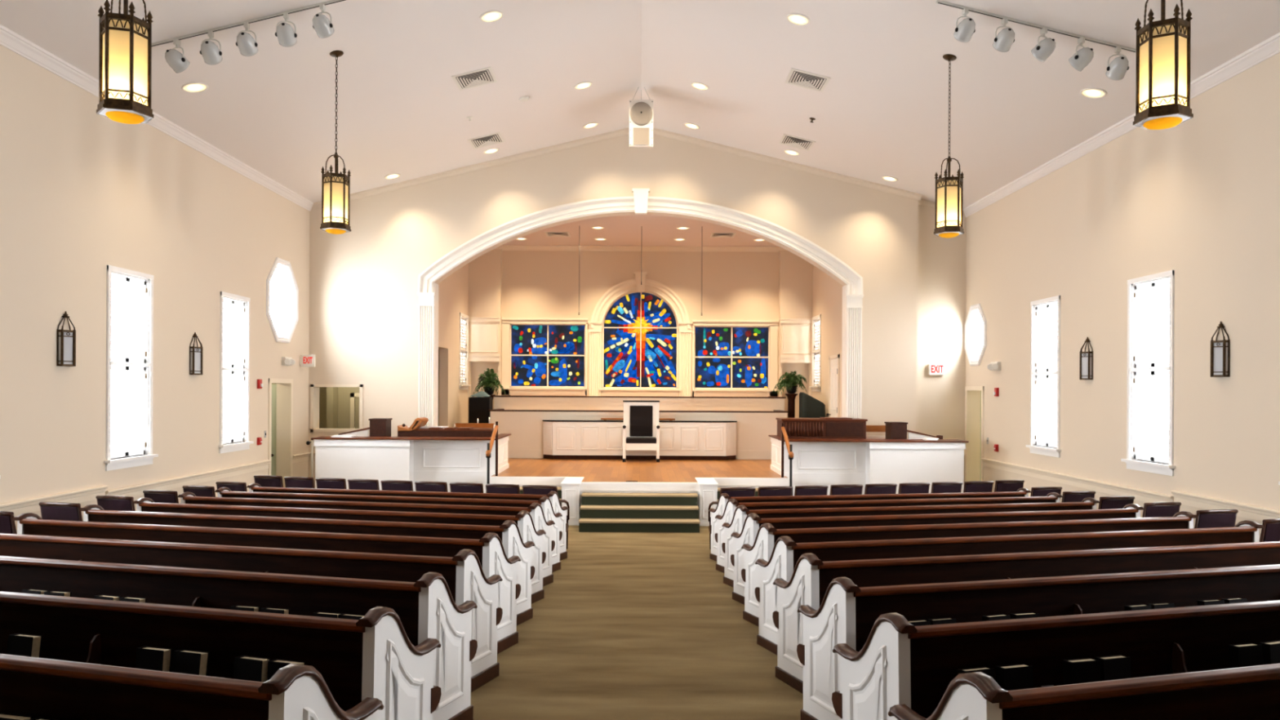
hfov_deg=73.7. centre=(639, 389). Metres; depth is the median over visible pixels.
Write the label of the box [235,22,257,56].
track spotlight
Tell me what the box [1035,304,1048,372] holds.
shutter
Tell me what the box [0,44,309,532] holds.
wall
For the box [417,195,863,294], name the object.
trim
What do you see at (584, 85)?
recessed light
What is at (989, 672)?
hymnal
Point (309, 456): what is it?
trim
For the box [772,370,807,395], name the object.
potted palm
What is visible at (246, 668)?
hymnal
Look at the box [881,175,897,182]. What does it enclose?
recessed light
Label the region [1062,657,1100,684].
hymnal
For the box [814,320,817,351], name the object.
shutter
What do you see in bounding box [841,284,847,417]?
trim
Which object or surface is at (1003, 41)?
track spotlight
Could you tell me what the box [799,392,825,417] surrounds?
equipment
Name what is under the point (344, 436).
paper stack
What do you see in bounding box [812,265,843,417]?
wall
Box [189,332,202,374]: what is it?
wall sconce
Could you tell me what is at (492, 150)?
recessed light
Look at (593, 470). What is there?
floor
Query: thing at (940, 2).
track rail
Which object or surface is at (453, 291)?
wall
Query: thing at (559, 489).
stairs
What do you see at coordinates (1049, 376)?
shutter
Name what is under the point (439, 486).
armchair
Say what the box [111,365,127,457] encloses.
shutter
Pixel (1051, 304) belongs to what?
shutter
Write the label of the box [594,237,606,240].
recessed light
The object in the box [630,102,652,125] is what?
grille
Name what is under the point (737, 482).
trim
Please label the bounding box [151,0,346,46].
track rail
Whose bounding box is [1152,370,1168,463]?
shutter
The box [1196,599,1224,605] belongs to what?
hymnal
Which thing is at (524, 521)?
pew
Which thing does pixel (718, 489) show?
stairs
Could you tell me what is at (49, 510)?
chair
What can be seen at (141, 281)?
shutter
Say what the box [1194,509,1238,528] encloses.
chair
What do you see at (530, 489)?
armchair
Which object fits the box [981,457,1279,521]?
trim
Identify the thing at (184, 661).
hymnal
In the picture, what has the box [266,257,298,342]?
window
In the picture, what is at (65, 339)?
wall sconce
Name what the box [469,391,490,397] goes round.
folded cloth
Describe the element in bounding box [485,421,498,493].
handrail
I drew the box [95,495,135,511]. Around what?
armchair
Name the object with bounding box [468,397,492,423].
cabinet
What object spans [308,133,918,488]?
wall
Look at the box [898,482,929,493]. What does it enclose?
armchair
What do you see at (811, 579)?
pew
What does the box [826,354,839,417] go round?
door
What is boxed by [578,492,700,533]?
stairs
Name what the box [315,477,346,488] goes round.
armchair
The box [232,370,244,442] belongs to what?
shutter
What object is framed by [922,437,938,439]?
paper stack
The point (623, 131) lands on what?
trim
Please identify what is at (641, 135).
grille
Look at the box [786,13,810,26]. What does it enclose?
recessed light
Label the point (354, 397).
door
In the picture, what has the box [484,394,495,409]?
pedestal
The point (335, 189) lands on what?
pendant lantern
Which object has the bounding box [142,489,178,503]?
armchair
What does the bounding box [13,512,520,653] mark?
pew
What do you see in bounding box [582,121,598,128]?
recessed light
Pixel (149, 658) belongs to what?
hymnal
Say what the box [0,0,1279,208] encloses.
ceiling
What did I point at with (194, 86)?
recessed light
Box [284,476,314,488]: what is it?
armchair
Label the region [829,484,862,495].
armchair
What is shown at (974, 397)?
door
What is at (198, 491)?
armchair
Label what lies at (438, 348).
wall
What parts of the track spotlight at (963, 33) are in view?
knob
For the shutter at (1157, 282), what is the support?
attached to the window at (1139, 368)
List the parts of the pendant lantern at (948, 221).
glass pane, glass, frame, chain, glass pane, glass pane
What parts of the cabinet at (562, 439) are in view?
panel, panel, panel, panel, panel, panel, panel, panel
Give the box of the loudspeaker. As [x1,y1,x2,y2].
[629,86,653,147]
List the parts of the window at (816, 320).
sill, sash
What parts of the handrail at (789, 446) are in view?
post, post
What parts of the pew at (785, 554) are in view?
seat, panel, backrest, rail, panel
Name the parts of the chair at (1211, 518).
leg, backrest, rail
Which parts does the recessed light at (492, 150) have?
bulb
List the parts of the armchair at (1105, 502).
leg, backrest, rail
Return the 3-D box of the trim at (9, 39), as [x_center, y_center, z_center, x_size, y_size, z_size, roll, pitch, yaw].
[-6.433,-3.572,6.125,0.100,0.155,21.250,0,0,0]
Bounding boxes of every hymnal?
[0,712,32,719]
[6,633,42,657]
[21,588,48,595]
[29,717,56,719]
[44,591,71,596]
[93,594,120,600]
[119,596,146,603]
[135,645,172,672]
[172,648,209,675]
[230,604,259,612]
[233,655,271,682]
[260,607,289,614]
[266,658,305,680]
[312,611,342,617]
[337,613,364,619]
[907,619,930,626]
[926,617,956,625]
[956,666,995,679]
[982,613,1010,621]
[995,663,1033,690]
[1009,612,1039,619]
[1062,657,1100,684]
[1094,654,1131,681]
[1124,604,1151,611]
[1146,602,1174,609]
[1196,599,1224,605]
[1221,597,1247,604]
[1227,643,1263,668]
[1259,640,1279,665]
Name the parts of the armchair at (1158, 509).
leg, rail, backrest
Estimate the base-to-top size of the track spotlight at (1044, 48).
0.362 m
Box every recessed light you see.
[181,81,208,93]
[384,173,400,179]
[479,9,503,22]
[483,147,499,154]
[516,237,527,239]
[573,81,592,89]
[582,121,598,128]
[591,226,604,229]
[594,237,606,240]
[673,238,685,240]
[675,226,689,229]
[684,122,699,128]
[690,81,708,90]
[753,238,764,241]
[783,149,799,155]
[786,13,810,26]
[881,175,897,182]
[1080,87,1106,98]
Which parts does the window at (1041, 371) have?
sill, sash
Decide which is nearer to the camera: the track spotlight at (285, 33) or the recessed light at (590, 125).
the track spotlight at (285, 33)
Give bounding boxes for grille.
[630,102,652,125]
[633,127,648,144]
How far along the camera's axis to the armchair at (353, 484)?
12.13 m
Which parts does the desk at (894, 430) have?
panel, post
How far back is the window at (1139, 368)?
11.16 m
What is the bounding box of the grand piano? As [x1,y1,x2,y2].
[397,417,493,436]
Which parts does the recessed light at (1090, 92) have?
bulb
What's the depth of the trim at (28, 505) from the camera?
10.99 m
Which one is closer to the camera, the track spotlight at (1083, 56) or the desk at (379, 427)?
the track spotlight at (1083, 56)
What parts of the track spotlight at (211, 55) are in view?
knob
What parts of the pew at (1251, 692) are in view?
panel, rail, backrest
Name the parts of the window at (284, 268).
sash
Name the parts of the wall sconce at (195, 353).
glass pane, frame, crown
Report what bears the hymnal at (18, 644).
in the pew at (372, 655)
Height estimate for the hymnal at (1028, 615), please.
0.221 m
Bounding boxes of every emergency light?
[281,356,295,365]
[986,361,1000,370]
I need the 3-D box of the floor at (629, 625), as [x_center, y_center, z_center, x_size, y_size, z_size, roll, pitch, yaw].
[-0.009,1.897,6.300,16.600,1.068,21.600,0,0,0]
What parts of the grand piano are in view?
lid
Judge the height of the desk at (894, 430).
0.960 m
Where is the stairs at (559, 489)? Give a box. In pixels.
[497,486,561,505]
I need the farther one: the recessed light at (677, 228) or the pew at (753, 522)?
the recessed light at (677, 228)
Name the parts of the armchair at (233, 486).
rail, backrest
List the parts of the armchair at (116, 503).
rail, backrest, leg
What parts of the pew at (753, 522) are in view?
seat, panel, backrest, rail, panel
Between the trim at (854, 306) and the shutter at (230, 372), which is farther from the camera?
the trim at (854, 306)
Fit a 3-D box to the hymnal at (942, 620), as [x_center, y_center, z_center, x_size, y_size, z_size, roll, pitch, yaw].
[1.553,1.290,4.378,0.148,0.223,0.076,0,0,-19]
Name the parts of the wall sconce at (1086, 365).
frame, crown, glass pane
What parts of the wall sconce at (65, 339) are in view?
glass pane, frame, crown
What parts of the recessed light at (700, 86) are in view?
bulb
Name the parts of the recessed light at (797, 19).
bulb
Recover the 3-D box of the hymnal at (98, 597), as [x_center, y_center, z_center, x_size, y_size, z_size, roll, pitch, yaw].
[-3.005,1.274,4.805,0.148,0.221,0.062,0,0,20]
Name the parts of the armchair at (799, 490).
rail, backrest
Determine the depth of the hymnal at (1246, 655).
3.85 m
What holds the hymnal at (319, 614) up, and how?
in the pew at (426, 608)
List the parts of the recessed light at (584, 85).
bulb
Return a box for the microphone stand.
[306,439,313,477]
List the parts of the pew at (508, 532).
panel, rail, backrest, panel, seat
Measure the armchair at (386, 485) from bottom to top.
0.934 m
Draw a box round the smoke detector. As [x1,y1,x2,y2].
[519,95,529,102]
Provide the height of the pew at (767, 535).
0.973 m
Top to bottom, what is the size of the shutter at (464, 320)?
0.785 m
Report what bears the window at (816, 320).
in the wall at (827, 292)
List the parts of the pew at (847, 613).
seat, panel, rail, backrest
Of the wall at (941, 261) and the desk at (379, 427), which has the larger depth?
the wall at (941, 261)
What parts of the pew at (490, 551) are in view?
panel, rail, backrest, panel, seat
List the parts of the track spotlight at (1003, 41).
knob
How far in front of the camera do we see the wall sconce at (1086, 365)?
12.30 m
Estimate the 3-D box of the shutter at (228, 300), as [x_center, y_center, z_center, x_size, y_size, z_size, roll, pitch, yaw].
[-6.541,-0.885,13.479,0.050,1.080,0.395,0,0,0]
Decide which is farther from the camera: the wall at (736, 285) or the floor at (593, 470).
the wall at (736, 285)
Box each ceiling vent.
[451,66,497,90]
[467,131,504,149]
[544,231,570,236]
[710,232,736,237]
[778,133,815,151]
[784,67,831,92]
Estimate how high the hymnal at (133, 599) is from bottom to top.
0.222 m
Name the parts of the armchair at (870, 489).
backrest, rail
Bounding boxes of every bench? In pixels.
[453,422,495,428]
[866,425,885,439]
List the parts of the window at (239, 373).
sash, sill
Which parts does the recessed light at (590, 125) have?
bulb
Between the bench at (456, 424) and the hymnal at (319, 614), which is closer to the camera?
the hymnal at (319, 614)
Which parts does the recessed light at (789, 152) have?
bulb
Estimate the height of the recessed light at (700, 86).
0.084 m
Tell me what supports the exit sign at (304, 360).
attached to the wall at (83, 191)
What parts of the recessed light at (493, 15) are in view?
bulb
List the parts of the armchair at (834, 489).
backrest, rail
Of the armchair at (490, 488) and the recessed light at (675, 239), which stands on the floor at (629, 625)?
the armchair at (490, 488)
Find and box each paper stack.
[331,435,346,437]
[341,435,355,437]
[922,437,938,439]
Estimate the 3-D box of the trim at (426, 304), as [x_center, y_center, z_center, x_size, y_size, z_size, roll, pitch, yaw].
[-4.186,0.161,16.697,0.343,4.100,0.106,0,0,0]
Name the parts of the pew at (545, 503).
panel, backrest, rail, panel, seat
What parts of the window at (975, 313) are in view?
sash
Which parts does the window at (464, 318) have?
sill, sash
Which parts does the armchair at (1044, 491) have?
rail, backrest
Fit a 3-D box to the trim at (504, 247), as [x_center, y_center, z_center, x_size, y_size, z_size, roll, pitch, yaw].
[0.018,-3.679,19.670,8.900,0.140,5.260,0,0,0]
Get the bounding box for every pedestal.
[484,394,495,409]
[785,393,797,417]
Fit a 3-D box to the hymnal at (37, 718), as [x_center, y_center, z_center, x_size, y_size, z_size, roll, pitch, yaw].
[-1.903,1.174,2.729,0.148,0.223,0.075,0,0,19]
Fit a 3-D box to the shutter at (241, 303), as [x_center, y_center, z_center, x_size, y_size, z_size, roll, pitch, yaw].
[-6.541,-0.885,13.880,0.050,1.080,0.395,0,0,0]
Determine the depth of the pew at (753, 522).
8.22 m
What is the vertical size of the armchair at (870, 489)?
0.934 m
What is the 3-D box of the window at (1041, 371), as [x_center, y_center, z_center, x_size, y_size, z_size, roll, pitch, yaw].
[6.574,-0.197,13.680,0.295,2.510,1.040,0,0,0]
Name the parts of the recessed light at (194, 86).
bulb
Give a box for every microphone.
[578,248,579,315]
[701,263,702,315]
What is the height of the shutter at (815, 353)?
0.833 m
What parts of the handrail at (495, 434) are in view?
post, post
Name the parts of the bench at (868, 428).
rail, backrest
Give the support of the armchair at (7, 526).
on the floor at (629, 625)
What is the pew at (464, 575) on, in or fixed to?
on the floor at (629, 625)
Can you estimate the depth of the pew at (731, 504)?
9.98 m
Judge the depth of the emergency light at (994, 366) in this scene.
15.37 m
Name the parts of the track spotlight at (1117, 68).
knob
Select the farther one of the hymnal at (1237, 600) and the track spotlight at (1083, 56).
the track spotlight at (1083, 56)
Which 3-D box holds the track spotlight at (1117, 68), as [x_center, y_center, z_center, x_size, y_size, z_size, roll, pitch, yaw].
[5.347,-3.647,9.547,0.238,0.362,0.253,0,0,5]
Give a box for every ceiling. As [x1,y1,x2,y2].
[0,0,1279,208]
[503,214,778,246]
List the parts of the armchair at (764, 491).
backrest, rail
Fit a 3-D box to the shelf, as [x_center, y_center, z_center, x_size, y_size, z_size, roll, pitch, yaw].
[-0.043,0.666,18.865,1.640,0.049,0.150,0,0,0]
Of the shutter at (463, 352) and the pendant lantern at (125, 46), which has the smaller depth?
the pendant lantern at (125, 46)
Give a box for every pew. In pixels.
[0,533,502,692]
[0,555,477,719]
[0,591,441,719]
[0,653,383,719]
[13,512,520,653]
[79,504,534,625]
[133,497,546,604]
[177,492,555,586]
[214,487,562,572]
[246,483,568,560]
[708,488,1031,561]
[714,492,1062,573]
[721,497,1099,587]
[730,503,1143,604]
[741,511,1197,626]
[755,520,1263,655]
[772,541,1279,693]
[796,564,1279,719]
[831,600,1279,719]
[888,663,1279,719]
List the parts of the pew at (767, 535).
seat, panel, backrest, rail, panel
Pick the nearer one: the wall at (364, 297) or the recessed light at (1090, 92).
the recessed light at (1090, 92)
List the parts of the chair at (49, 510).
rail, backrest, leg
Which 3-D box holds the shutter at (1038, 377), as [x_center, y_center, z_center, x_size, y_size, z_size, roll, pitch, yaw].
[6.543,0.341,13.880,0.050,1.148,0.395,0,0,0]
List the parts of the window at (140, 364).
sill, sash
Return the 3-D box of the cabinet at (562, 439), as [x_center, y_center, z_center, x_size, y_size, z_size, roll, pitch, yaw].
[-0.005,1.119,18.852,4.314,0.854,0.265,0,0,0]
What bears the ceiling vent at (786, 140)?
in the ceiling at (882, 109)
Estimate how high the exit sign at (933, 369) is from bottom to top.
0.215 m
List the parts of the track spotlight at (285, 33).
knob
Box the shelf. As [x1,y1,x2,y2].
[600,417,675,420]
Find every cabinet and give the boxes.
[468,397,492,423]
[542,419,737,460]
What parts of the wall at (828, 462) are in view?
panel, recessed panel, panel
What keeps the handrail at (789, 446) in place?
on the floor at (629, 625)
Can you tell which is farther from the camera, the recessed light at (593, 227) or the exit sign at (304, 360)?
the recessed light at (593, 227)
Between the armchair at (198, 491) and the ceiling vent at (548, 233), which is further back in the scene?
the ceiling vent at (548, 233)
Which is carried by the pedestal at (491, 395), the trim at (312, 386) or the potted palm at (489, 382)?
the potted palm at (489, 382)
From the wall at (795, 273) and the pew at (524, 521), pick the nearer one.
the pew at (524, 521)
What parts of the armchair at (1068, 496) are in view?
backrest, rail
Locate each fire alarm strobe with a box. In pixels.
[257,379,262,388]
[993,387,999,396]
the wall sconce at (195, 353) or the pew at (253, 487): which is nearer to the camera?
the pew at (253, 487)
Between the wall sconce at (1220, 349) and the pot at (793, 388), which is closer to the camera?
the wall sconce at (1220, 349)
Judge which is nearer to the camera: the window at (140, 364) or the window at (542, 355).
the window at (140, 364)
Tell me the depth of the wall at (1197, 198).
10.65 m
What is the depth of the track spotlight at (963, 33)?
9.50 m
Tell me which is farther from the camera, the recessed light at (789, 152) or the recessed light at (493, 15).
the recessed light at (789, 152)
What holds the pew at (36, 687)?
on the floor at (629, 625)
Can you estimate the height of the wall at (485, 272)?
5.276 m
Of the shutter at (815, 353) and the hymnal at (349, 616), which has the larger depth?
the shutter at (815, 353)
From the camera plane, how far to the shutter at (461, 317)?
21.48 m
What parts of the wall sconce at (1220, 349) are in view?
glass pane, frame, crown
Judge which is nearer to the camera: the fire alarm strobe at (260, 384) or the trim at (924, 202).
the fire alarm strobe at (260, 384)
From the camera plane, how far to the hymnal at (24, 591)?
4.97 m
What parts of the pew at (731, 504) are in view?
seat, panel, rail, backrest, panel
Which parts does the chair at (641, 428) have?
leg, seat frame, rail, seat, frame, leg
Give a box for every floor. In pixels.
[470,525,803,719]
[490,457,788,482]
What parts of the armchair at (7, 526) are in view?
rail, leg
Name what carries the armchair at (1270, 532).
on the floor at (629, 625)
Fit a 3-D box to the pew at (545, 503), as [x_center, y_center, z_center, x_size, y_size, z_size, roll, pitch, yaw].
[-3.155,1.685,10.385,4.535,0.973,0.623,0,0,17]
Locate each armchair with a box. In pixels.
[0,511,17,533]
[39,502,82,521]
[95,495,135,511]
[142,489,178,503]
[182,485,215,497]
[215,481,247,494]
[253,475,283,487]
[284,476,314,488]
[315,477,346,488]
[347,479,379,490]
[380,480,413,491]
[414,481,448,492]
[449,482,483,493]
[485,484,519,493]
[522,484,569,549]
[708,487,755,549]
[757,486,792,496]
[794,485,827,495]
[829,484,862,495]
[864,484,897,494]
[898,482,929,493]
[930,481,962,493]
[963,480,993,492]
[994,480,1024,492]
[1030,486,1062,501]
[1061,491,1095,502]
[1097,496,1134,509]
[1142,502,1181,517]
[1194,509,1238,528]
[1259,518,1279,542]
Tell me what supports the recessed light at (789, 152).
in the ceiling at (882, 109)
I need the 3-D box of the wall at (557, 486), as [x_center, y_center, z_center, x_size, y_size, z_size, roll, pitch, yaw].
[-0.009,1.894,18.215,11.400,0.654,8.150,0,0,0]
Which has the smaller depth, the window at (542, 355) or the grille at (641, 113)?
the grille at (641, 113)
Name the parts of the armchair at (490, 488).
rail, backrest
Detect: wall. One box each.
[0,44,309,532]
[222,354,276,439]
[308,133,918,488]
[311,433,511,493]
[319,386,359,428]
[438,262,468,426]
[438,348,439,426]
[467,248,502,422]
[471,250,808,417]
[488,408,788,459]
[519,484,762,518]
[768,435,968,495]
[778,250,813,396]
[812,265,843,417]
[916,204,966,481]
[965,52,1279,537]
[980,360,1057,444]
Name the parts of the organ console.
lid, panel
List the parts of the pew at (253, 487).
backrest, rail, panel, seat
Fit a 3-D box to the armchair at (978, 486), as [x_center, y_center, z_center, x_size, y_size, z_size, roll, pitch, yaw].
[4.879,1.815,12.682,0.530,0.950,0.513,0,0,-18]
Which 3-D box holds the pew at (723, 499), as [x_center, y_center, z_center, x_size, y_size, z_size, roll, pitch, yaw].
[3.120,1.775,11.258,4.535,0.973,0.621,0,0,-17]
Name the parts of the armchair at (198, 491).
rail, backrest, leg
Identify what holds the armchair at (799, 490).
on the floor at (629, 625)
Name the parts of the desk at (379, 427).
panel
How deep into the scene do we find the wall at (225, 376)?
14.70 m
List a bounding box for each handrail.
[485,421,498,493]
[781,422,793,495]
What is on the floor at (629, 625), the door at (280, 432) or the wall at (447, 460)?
the wall at (447, 460)
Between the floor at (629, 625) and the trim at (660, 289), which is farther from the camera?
the trim at (660, 289)
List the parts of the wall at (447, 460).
panel, recessed panel, panel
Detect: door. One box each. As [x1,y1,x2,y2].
[267,378,293,487]
[350,392,359,428]
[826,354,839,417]
[964,386,983,481]
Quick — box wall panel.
[493,395,786,411]
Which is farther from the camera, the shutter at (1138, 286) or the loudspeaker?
the loudspeaker
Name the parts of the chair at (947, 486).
backrest, rail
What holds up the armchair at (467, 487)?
on the floor at (629, 625)
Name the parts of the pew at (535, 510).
panel, rail, backrest, panel, seat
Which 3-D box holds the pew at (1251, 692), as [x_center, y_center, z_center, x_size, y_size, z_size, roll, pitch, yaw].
[3.122,1.375,3.401,4.535,0.973,0.621,0,0,-17]
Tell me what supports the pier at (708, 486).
attached to the wall at (557, 486)
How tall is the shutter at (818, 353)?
0.833 m
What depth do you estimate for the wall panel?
20.30 m
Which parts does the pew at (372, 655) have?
rail, panel, seat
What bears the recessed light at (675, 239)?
in the ceiling at (637, 229)
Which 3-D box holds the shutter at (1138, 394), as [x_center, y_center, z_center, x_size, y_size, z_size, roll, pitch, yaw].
[6.543,0.341,11.070,0.050,1.148,0.395,0,0,0]
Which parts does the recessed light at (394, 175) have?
bulb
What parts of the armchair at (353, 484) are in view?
rail, backrest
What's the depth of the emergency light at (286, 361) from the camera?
15.47 m
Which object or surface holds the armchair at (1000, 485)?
on the floor at (629, 625)
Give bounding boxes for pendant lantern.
[96,0,153,124]
[320,49,351,234]
[933,53,964,237]
[1133,0,1193,129]
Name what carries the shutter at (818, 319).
attached to the window at (816, 320)
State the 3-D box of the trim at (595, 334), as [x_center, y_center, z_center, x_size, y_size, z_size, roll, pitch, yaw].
[-1.171,-0.765,22.257,0.363,1.980,0.086,0,0,0]
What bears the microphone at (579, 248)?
hanging from the ceiling at (637, 229)
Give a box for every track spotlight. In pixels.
[164,38,190,73]
[200,30,222,64]
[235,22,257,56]
[275,12,297,46]
[312,3,334,38]
[953,8,975,42]
[992,17,1014,52]
[1031,27,1055,62]
[1068,36,1093,71]
[1105,46,1128,79]
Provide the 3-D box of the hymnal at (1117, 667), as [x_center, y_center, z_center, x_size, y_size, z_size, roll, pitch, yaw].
[2.023,1.254,3.643,0.148,0.222,0.067,0,0,-18]
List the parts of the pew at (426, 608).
backrest, rail, panel, seat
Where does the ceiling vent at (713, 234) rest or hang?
in the ceiling at (637, 229)
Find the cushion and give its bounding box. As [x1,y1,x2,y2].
[629,405,653,436]
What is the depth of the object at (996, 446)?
15.46 m
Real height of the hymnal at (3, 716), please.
0.221 m
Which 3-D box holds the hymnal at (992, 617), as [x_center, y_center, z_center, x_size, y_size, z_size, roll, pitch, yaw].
[1.870,1.296,4.470,0.149,0.222,0.067,0,0,-21]
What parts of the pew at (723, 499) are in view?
panel, rail, backrest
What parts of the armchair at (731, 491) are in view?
leg, armrest, rail, backrest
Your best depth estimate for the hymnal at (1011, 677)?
3.48 m
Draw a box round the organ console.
[775,417,867,439]
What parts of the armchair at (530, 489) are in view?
rail, backrest, armrest, leg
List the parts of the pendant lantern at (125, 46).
glass pane, glass pane, glass, glass pane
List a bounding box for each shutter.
[111,274,127,362]
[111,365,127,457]
[126,365,145,456]
[127,277,146,363]
[222,298,232,367]
[222,370,232,443]
[231,300,244,368]
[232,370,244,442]
[460,351,462,383]
[461,317,462,348]
[462,318,466,349]
[462,351,465,384]
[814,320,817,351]
[814,352,817,386]
[817,319,819,350]
[817,352,819,386]
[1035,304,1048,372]
[1035,374,1047,446]
[1047,302,1057,371]
[1047,374,1057,447]
[1133,371,1152,461]
[1134,282,1153,368]
[1152,279,1169,367]
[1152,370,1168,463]
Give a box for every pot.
[484,386,495,394]
[785,386,797,393]
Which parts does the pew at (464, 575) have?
backrest, rail, panel, seat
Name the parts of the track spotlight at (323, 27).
knob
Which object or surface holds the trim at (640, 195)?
attached to the wall at (364, 297)
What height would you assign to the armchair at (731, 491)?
0.911 m
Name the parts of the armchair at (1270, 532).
leg, rail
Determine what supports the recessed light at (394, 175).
in the ceiling at (882, 109)
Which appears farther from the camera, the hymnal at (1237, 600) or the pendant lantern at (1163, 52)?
the pendant lantern at (1163, 52)
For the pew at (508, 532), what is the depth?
7.34 m
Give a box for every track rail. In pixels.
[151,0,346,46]
[935,0,1136,53]
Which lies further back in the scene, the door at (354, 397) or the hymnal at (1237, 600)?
the door at (354, 397)
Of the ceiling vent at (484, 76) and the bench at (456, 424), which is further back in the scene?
the bench at (456, 424)
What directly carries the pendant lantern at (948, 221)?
hanging from the ceiling at (882, 109)
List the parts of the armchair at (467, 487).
rail, backrest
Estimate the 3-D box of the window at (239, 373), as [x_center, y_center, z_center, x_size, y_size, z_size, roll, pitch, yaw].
[-6.571,-0.261,13.680,0.295,2.510,1.040,0,0,0]
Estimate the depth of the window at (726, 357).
22.40 m
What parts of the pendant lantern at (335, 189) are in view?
glass pane, frame, glass, chain, glass pane, glass pane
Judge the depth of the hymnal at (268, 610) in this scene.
4.48 m
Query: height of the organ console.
1.034 m
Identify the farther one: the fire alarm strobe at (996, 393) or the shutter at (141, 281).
the fire alarm strobe at (996, 393)
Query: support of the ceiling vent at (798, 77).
in the ceiling at (882, 109)
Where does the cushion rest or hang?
on the chair at (641, 428)
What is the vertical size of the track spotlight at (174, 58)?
0.362 m
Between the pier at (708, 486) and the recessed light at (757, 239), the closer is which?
the pier at (708, 486)
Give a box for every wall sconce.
[56,311,75,366]
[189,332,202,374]
[1079,337,1093,379]
[1210,320,1230,377]
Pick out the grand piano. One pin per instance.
(418, 428)
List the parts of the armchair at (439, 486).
rail, backrest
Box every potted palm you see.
[473,368,505,395]
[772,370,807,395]
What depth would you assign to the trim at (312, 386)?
16.73 m
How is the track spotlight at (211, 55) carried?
hanging from the track rail at (331, 2)
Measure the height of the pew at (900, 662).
0.973 m
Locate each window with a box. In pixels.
[103,264,158,471]
[217,291,253,453]
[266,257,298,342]
[458,312,470,389]
[510,324,585,387]
[602,291,677,388]
[693,325,769,389]
[809,314,821,391]
[964,303,986,365]
[1026,295,1061,457]
[1120,270,1175,475]
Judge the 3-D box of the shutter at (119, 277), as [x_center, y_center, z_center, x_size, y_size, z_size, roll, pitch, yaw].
[-6.541,-0.885,10.669,0.050,1.080,0.395,0,0,0]
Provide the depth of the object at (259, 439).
14.49 m
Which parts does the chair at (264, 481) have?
rail, backrest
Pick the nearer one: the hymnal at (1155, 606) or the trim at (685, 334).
the hymnal at (1155, 606)
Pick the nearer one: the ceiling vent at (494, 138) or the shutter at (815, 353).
the ceiling vent at (494, 138)
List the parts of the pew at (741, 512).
seat, panel, backrest, rail, panel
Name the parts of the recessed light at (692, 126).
bulb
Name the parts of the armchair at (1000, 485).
rail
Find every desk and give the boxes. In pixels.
[337,417,392,436]
[884,422,942,439]
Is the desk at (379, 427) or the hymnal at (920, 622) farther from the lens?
the desk at (379, 427)
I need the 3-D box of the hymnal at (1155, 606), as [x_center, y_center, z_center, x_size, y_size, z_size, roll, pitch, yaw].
[2.940,1.318,4.802,0.147,0.222,0.076,0,0,-17]
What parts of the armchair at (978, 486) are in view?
backrest, rail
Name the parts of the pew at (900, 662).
seat, panel, rail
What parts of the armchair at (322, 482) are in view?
rail, backrest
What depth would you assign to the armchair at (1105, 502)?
10.04 m
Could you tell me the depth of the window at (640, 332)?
22.40 m
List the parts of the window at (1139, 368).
sill, sash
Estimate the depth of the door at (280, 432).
15.85 m
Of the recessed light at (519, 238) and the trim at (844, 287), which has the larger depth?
the recessed light at (519, 238)
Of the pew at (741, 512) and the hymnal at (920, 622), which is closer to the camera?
the hymnal at (920, 622)
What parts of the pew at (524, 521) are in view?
panel, rail, backrest, panel, seat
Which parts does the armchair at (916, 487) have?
backrest, rail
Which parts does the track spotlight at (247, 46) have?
knob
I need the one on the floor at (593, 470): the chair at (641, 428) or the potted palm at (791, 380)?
the chair at (641, 428)
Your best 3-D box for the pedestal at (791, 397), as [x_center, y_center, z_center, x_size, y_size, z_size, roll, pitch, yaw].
[3.626,0.833,20.450,0.300,1.460,0.300,0,0,0]
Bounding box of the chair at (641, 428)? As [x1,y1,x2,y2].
[622,400,659,462]
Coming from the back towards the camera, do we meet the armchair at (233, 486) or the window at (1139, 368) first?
the armchair at (233, 486)
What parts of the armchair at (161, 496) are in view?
rail, backrest, leg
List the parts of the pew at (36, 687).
backrest, rail, panel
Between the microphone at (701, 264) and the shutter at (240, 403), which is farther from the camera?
the microphone at (701, 264)
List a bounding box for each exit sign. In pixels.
[299,354,315,366]
[928,364,944,374]
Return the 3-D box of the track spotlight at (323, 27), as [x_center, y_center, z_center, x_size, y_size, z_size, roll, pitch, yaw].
[-3.551,-4.120,9.547,0.238,0.362,0.253,0,0,10]
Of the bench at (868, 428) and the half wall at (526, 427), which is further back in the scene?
the half wall at (526, 427)
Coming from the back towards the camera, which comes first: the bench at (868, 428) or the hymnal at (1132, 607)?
the bench at (868, 428)
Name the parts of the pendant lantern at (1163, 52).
glass pane, glass, glass pane, glass pane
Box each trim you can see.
[0,24,313,211]
[0,452,310,515]
[308,452,964,462]
[309,384,363,432]
[311,127,921,209]
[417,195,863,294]
[417,292,435,426]
[433,283,438,426]
[468,316,500,361]
[489,476,789,491]
[494,244,786,251]
[501,271,778,396]
[588,321,602,395]
[631,188,649,214]
[678,322,692,396]
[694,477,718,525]
[780,318,812,363]
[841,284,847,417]
[844,294,863,418]
[918,198,964,216]
[963,31,1279,217]
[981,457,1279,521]
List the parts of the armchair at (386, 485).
rail, backrest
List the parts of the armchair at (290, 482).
rail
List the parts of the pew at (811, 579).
seat, panel, rail, backrest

